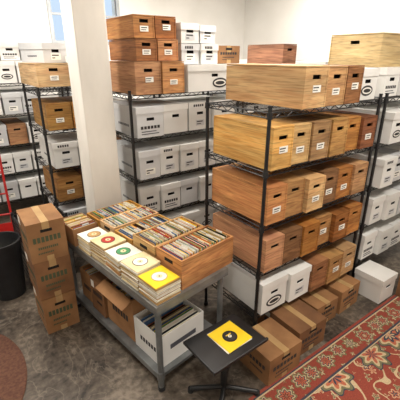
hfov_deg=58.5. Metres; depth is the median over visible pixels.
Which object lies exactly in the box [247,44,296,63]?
box
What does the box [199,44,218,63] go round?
storage box
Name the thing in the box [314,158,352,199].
box
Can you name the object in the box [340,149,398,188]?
storage box
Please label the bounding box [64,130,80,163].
storage box
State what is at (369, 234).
storage box
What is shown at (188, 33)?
storage box
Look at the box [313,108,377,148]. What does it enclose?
box
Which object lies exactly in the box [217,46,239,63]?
cardboard box
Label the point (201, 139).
storage box
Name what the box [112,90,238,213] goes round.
wire shelving unit
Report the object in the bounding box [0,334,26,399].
round rug
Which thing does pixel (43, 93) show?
storage box
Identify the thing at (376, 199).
storage box
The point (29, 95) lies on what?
storage box
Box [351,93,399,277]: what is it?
wire shelving unit
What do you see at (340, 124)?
box
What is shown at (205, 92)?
storage box
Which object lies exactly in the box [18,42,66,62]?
storage box
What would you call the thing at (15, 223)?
crates
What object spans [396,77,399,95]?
storage box
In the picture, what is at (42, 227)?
cardboard box
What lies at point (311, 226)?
box
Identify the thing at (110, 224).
box
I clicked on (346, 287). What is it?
cardboard box
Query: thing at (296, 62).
storage box
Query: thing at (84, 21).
support column
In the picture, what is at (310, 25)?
wall
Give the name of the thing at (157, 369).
work table
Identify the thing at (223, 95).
storage box
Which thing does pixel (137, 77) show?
box
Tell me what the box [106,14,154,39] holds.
box
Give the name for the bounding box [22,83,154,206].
wire shelving unit
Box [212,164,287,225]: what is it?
box
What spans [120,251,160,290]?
records
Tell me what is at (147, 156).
storage box
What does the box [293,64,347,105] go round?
box
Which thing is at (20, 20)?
wall
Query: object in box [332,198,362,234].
box
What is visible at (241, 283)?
storage box
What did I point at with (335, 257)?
box
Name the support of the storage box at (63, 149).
on the wire shelving unit at (37, 90)
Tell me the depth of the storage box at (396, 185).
3.40 m
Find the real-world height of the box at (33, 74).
0.200 m
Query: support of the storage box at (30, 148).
on the wire shelving unit at (0, 83)
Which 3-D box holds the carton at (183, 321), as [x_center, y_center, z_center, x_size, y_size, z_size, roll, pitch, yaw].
[-0.217,0.903,2.525,0.381,0.250,0.301,-20,29,-40]
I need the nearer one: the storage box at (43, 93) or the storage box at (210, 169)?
the storage box at (210, 169)
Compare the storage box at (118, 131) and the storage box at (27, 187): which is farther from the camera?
the storage box at (27, 187)
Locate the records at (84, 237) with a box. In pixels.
[77,227,107,255]
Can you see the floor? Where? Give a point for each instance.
(82, 360)
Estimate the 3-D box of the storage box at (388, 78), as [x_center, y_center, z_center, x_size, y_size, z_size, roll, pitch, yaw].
[1.375,-1.026,3.059,0.220,0.220,0.560,-15,26,-32]
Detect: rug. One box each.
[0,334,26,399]
[248,295,399,399]
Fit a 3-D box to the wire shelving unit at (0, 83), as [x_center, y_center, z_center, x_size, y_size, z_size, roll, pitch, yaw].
[-2.468,-0.708,4.846,1.237,1.783,0.637,-15,27,-33]
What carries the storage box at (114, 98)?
on the wire shelving unit at (37, 90)
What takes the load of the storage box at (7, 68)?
on the wire shelving unit at (0, 83)
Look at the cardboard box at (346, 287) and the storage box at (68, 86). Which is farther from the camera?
the storage box at (68, 86)
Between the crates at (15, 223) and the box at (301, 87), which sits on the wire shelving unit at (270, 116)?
the box at (301, 87)
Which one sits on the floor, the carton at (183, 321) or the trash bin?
the trash bin
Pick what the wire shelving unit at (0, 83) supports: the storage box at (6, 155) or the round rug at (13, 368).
the storage box at (6, 155)
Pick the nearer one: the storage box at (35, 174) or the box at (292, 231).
the box at (292, 231)
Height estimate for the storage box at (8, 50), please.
0.200 m
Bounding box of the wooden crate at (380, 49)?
[328,32,399,66]
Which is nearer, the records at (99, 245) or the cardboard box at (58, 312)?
the records at (99, 245)
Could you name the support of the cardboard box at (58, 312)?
on the floor
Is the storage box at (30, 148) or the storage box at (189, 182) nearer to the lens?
the storage box at (189, 182)
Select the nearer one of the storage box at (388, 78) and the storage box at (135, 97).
the storage box at (388, 78)
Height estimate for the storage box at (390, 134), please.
0.250 m
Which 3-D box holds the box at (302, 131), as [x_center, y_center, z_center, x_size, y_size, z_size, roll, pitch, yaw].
[0.489,-0.453,2.550,0.185,0.260,0.582,-15,26,-33]
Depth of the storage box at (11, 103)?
4.36 m
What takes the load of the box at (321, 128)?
on the wire shelving unit at (270, 116)
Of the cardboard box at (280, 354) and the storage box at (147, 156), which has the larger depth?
the storage box at (147, 156)
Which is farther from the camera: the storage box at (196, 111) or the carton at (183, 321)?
the storage box at (196, 111)
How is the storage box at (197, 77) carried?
on the wire shelving unit at (129, 95)
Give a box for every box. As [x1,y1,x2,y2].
[0,42,19,59]
[0,60,17,82]
[0,89,22,114]
[0,97,2,114]
[0,118,28,144]
[0,121,8,145]
[0,146,14,174]
[0,174,19,201]
[5,144,32,171]
[9,60,21,82]
[12,88,37,112]
[12,171,37,197]
[16,203,68,264]
[18,42,38,59]
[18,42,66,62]
[18,62,70,86]
[18,116,42,142]
[23,142,47,168]
[24,248,74,300]
[30,87,56,97]
[30,168,50,194]
[31,97,72,130]
[32,284,79,333]
[37,132,79,168]
[42,166,83,201]
[48,195,86,215]
[55,96,75,127]
[58,86,71,96]
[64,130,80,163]
[64,213,97,246]
[71,165,84,195]
[87,200,141,227]
[89,271,108,317]
[100,206,158,232]
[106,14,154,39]
[109,38,156,60]
[110,61,161,94]
[113,94,145,98]
[113,97,125,100]
[113,100,163,138]
[115,214,170,244]
[116,131,130,138]
[117,138,159,179]
[120,172,159,210]
[133,216,202,258]
[134,137,178,174]
[139,98,187,133]
[140,93,182,97]
[149,175,180,209]
[152,15,175,38]
[155,134,198,170]
[156,39,177,60]
[156,225,232,289]
[159,61,184,93]
[159,209,180,219]
[163,96,211,130]
[168,171,197,204]
[171,204,199,223]
[174,131,214,166]
[176,22,199,43]
[178,43,199,63]
[178,92,201,94]
[183,95,235,127]
[184,64,230,91]
[186,168,211,200]
[189,200,214,226]
[192,25,215,43]
[192,129,230,162]
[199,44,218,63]
[200,91,220,95]
[202,164,218,170]
[210,200,227,212]
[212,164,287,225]
[213,93,264,113]
[213,113,294,170]
[213,208,284,272]
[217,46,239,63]
[223,254,288,314]
[226,63,329,109]
[231,161,304,217]
[238,60,246,63]
[240,112,311,164]
[240,317,301,385]
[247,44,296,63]
[255,111,331,160]
[257,298,326,354]
[269,220,302,264]
[273,109,349,156]
[278,257,311,301]
[280,166,325,212]
[286,213,320,256]
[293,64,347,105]
[293,161,338,204]
[295,61,327,63]
[297,286,338,321]
[298,64,364,103]
[298,252,327,291]
[301,109,360,150]
[303,208,331,245]
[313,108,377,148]
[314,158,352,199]
[315,243,343,284]
[320,202,349,241]
[321,274,359,313]
[326,239,356,275]
[327,155,368,194]
[330,104,399,144]
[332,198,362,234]
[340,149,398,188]
[343,224,377,259]
[344,189,385,224]
[352,103,399,109]
[354,260,397,303]
[359,68,380,100]
[359,221,393,254]
[362,102,399,105]
[365,67,399,96]
[366,146,399,181]
[366,185,399,219]
[374,142,399,149]
[380,216,399,247]
[387,181,399,214]
[395,277,399,296]
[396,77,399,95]
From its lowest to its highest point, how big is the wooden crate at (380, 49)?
0.250 m
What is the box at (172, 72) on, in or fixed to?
on the wire shelving unit at (129, 95)
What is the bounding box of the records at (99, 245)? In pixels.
[90,232,126,265]
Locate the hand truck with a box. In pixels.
[0,156,16,231]
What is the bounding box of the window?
[46,0,119,44]
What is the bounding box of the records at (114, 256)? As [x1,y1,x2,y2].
[105,242,141,277]
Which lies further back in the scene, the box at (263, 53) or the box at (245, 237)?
the box at (263, 53)
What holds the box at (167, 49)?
on the box at (172, 72)
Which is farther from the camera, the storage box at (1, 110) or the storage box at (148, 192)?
the storage box at (1, 110)
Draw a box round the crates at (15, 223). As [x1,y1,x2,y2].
[10,202,75,287]
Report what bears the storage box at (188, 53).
on the storage box at (197, 77)
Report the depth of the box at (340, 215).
2.90 m
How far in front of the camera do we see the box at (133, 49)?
2.96 m
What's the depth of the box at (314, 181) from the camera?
2.56 m
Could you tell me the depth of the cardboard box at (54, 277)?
2.72 m
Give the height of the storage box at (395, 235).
0.250 m
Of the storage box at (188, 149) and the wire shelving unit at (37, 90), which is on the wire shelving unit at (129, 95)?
the storage box at (188, 149)
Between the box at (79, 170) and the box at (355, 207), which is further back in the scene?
the box at (79, 170)
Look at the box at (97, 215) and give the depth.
2.98 m
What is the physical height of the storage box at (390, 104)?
0.250 m
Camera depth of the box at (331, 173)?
2.70 m
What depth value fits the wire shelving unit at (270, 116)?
2.52 m
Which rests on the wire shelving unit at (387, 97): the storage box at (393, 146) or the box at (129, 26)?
the storage box at (393, 146)
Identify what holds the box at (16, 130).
on the wire shelving unit at (0, 83)
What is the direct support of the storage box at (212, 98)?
on the wire shelving unit at (129, 95)
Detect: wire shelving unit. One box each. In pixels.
[0,83,67,204]
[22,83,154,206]
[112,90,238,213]
[204,93,382,325]
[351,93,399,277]
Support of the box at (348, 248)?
on the wire shelving unit at (270, 116)
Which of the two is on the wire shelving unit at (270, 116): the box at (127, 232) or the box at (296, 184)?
the box at (296, 184)
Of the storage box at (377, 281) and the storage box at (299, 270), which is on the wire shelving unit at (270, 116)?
the storage box at (299, 270)
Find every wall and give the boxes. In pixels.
[0,0,244,118]
[243,0,399,98]
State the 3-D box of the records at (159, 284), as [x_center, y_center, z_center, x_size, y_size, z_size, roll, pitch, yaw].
[-0.245,0.513,2.167,0.189,0.123,0.189,-20,29,-40]
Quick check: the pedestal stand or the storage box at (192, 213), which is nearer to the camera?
the pedestal stand
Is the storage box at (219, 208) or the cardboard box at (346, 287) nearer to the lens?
the cardboard box at (346, 287)
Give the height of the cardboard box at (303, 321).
0.221 m
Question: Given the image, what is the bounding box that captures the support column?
[60,0,121,212]
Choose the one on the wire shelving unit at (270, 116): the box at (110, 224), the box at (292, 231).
the box at (292, 231)
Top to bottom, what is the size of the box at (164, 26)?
0.170 m
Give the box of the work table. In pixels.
[67,241,227,391]
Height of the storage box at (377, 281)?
0.240 m
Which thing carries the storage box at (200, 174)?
on the wire shelving unit at (129, 95)
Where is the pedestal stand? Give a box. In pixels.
[183,314,267,399]
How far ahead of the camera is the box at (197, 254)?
2.31 m
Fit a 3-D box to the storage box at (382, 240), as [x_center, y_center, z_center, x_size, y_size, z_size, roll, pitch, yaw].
[1.610,0.300,3.635,0.210,0.250,0.580,-15,26,-33]
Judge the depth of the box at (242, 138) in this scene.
2.30 m
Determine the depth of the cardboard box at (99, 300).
2.80 m
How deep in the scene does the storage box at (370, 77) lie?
2.63 m
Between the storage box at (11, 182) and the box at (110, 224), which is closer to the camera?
the box at (110, 224)
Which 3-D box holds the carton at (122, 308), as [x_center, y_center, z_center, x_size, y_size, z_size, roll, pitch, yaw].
[-0.437,0.711,2.736,0.588,0.447,0.361,-20,29,-40]
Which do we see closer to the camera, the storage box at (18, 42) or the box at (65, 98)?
the box at (65, 98)
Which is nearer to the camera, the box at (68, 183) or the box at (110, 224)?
the box at (110, 224)
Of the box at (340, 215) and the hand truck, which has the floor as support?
the hand truck
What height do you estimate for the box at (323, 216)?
0.250 m
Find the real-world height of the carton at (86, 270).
0.270 m
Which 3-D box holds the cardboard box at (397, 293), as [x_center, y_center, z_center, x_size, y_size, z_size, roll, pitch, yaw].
[2.049,0.731,3.234,0.401,0.301,0.322,-18,28,-37]
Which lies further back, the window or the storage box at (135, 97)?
the window
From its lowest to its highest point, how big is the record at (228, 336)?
0.008 m
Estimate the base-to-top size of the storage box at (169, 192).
0.260 m
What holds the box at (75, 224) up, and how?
on the work table
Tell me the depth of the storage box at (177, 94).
4.12 m
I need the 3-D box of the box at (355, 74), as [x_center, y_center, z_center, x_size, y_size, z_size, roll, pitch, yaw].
[0.841,-0.894,2.700,0.185,0.245,0.722,-15,27,-33]
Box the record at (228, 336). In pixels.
[207,321,251,353]
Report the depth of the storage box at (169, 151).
3.39 m
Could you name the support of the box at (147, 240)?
on the work table
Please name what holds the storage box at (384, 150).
on the wire shelving unit at (387, 97)
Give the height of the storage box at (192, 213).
0.260 m
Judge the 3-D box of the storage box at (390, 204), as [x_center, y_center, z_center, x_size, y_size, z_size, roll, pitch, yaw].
[1.608,-0.035,3.503,0.210,0.250,0.580,-15,26,-33]
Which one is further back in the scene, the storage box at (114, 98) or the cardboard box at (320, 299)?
the storage box at (114, 98)
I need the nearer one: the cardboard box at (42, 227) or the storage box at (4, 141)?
the cardboard box at (42, 227)
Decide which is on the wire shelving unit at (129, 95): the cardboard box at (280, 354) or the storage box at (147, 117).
the storage box at (147, 117)
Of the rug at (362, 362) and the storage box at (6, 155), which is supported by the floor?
the rug at (362, 362)
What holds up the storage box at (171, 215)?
on the wire shelving unit at (129, 95)
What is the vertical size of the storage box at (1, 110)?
0.250 m
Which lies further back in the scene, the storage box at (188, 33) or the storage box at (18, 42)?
the storage box at (18, 42)
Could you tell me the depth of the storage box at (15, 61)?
4.32 m
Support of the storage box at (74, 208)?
on the wire shelving unit at (37, 90)
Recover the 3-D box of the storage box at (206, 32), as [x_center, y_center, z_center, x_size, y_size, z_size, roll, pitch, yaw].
[-0.048,-1.567,3.397,0.180,0.150,0.420,-15,26,-33]
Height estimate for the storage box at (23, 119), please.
0.250 m
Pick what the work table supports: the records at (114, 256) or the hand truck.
the records at (114, 256)
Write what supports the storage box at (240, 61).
on the wire shelving unit
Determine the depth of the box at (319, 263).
2.88 m
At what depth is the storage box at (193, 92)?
4.24 m
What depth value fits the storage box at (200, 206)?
3.88 m
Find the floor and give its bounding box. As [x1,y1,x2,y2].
[0,193,399,399]
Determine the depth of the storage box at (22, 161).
4.67 m
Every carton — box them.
[80,263,98,301]
[95,278,145,341]
[134,299,202,366]
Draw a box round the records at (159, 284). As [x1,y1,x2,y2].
[138,265,180,305]
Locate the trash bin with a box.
[0,231,25,300]
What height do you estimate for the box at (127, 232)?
0.164 m
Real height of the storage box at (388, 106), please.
0.250 m
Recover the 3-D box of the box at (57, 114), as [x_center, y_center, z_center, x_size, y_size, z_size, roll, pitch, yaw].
[-1.511,-0.887,3.637,0.230,0.250,0.582,-15,26,-33]
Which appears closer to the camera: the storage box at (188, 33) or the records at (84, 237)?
the records at (84, 237)
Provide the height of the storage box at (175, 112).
0.260 m
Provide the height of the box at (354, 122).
0.250 m
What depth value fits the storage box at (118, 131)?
3.94 m
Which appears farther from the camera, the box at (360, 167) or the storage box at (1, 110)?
the storage box at (1, 110)
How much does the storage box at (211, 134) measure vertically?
0.260 m

